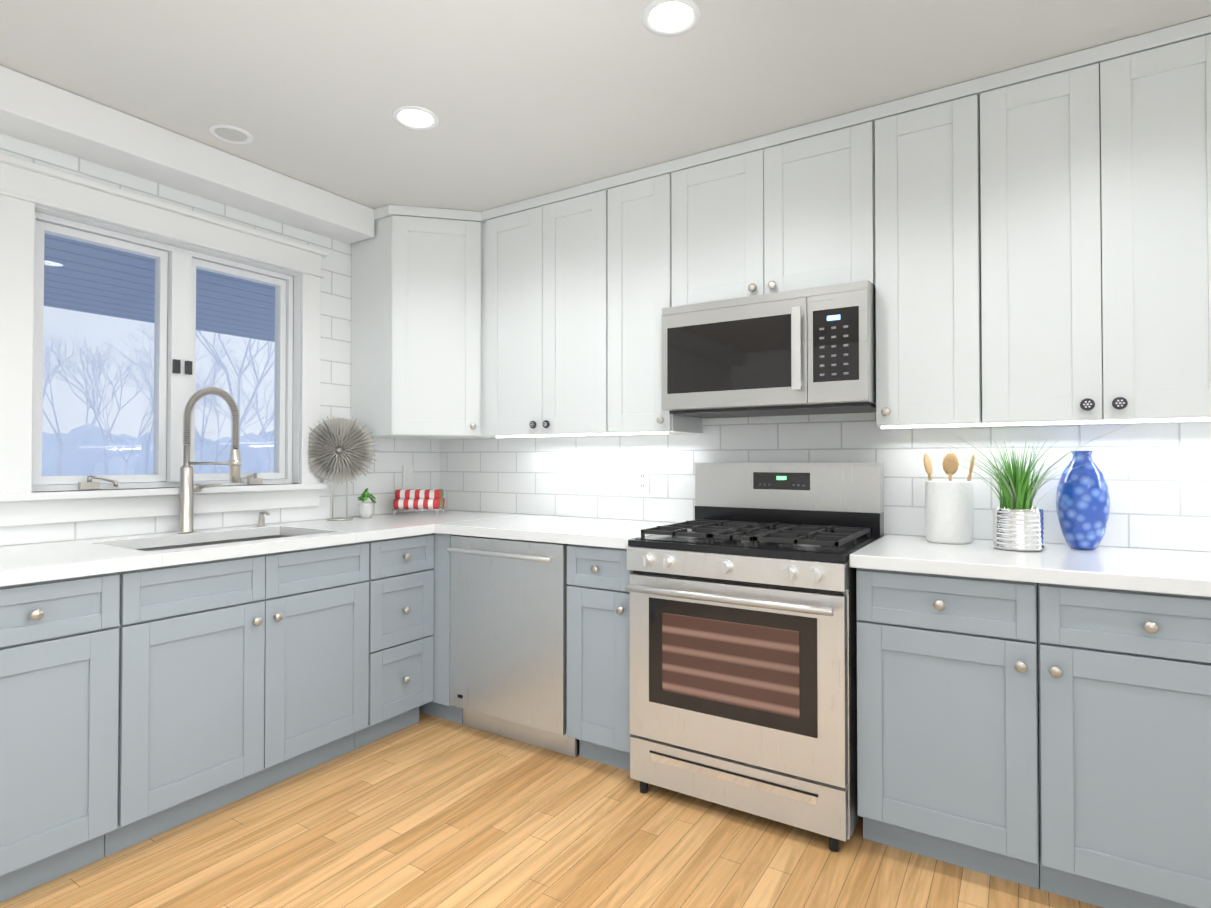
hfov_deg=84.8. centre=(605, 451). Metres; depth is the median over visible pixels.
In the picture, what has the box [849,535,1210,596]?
countertop
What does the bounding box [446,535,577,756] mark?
dishwasher
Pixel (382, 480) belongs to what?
wall
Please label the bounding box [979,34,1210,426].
upper cabinet
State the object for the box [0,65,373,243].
soffit beam
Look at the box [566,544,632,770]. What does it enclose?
base cabinet
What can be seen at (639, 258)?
upper cabinet
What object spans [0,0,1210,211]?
ceiling
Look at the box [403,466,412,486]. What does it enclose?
light switch
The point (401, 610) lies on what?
base cabinet
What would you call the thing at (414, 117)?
recessed light
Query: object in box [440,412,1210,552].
wall
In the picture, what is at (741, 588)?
range
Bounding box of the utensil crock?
[923,452,974,543]
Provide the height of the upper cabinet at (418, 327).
1.065 m
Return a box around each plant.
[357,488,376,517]
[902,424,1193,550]
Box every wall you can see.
[0,133,439,546]
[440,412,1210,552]
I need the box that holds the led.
[496,418,1210,437]
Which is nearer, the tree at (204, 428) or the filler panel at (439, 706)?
the filler panel at (439, 706)
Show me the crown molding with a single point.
(1197, 28)
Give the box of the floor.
[0,712,1102,907]
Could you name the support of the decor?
on the countertop at (31, 563)
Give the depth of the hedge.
45.76 m
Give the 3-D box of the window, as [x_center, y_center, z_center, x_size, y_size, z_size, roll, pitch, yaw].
[-1.741,-0.360,2.729,0.180,1.234,1.240,0,-1,32]
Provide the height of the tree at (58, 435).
8.739 m
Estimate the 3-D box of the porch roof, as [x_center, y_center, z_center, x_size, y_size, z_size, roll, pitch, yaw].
[-2.437,-1.118,4.822,3.130,0.068,18.000,0,-1,32]
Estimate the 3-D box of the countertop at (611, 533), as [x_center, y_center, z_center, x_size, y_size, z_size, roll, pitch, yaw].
[-0.168,0.347,2.969,0.999,0.040,0.672,0,-1,32]
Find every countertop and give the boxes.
[0,510,508,586]
[428,514,683,548]
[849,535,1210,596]
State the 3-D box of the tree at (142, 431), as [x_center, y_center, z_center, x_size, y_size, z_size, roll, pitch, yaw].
[-18.703,-0.516,26.134,2.843,4.928,1.236,0,-1,-26]
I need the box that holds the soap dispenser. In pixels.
[257,511,269,525]
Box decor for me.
[306,416,376,520]
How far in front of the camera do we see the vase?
2.11 m
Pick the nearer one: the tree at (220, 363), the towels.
the towels
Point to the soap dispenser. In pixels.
(261, 519)
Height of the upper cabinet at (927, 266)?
1.065 m
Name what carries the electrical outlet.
attached to the wall at (1160, 499)
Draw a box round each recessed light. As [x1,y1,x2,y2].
[208,124,252,144]
[392,106,438,129]
[642,0,700,35]
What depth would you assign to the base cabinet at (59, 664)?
1.85 m
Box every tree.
[42,328,91,475]
[43,340,152,474]
[65,338,138,423]
[74,373,153,474]
[102,323,220,474]
[114,336,235,469]
[195,359,273,437]
[196,330,274,446]
[199,378,273,472]
[209,338,273,472]
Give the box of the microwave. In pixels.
[662,280,875,418]
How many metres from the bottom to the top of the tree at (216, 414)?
5.796 m
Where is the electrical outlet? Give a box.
[636,469,649,492]
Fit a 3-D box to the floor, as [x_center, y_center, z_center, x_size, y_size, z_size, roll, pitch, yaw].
[-0.128,1.237,0.140,5.720,0.060,5.720,0,-1,32]
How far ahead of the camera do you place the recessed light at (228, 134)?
2.51 m
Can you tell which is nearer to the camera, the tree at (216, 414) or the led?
the led
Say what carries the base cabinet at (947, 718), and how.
on the floor
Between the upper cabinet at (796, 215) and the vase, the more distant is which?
the upper cabinet at (796, 215)
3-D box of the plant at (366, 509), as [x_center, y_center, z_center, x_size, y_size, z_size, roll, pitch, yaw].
[-1.193,0.256,3.311,0.115,0.148,0.095,0,-1,32]
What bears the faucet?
on the countertop at (31, 563)
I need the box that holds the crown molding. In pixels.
[374,16,1210,222]
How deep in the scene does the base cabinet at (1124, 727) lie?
1.70 m
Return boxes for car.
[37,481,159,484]
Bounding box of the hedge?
[42,423,273,480]
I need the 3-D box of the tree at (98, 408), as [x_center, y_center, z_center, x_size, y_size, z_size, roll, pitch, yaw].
[-39.529,-3.392,51.897,7.588,11.364,5.862,0,-1,32]
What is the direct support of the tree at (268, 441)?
on the ground
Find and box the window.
[0,153,328,526]
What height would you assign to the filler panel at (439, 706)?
0.874 m
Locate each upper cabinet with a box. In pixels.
[351,215,521,439]
[486,190,620,437]
[608,174,702,434]
[671,121,875,306]
[875,94,985,428]
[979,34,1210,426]
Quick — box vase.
[1056,451,1109,549]
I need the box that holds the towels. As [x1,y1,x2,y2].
[392,489,445,514]
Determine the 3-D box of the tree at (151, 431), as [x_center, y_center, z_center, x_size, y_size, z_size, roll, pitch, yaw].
[-19.839,-2.006,29.193,7.142,7.994,4.234,0,-1,32]
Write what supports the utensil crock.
on the countertop at (1166, 571)
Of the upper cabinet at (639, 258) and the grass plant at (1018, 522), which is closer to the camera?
the grass plant at (1018, 522)
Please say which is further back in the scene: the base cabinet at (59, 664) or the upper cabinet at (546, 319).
the upper cabinet at (546, 319)
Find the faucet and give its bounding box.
[178,387,241,532]
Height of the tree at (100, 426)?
8.809 m
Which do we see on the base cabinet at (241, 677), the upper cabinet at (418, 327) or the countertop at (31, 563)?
the countertop at (31, 563)
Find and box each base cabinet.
[0,572,119,901]
[104,542,368,856]
[354,534,433,748]
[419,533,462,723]
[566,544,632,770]
[856,568,1038,888]
[1037,583,1210,907]
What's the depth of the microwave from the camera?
2.41 m
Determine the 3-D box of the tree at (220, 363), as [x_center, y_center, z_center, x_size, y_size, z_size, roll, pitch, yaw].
[-12.511,-2.585,22.213,7.004,8.967,5.715,0,-1,32]
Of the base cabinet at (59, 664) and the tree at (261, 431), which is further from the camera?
the tree at (261, 431)
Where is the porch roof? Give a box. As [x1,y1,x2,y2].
[44,233,274,341]
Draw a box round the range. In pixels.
[625,462,883,851]
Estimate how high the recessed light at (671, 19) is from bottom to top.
0.006 m

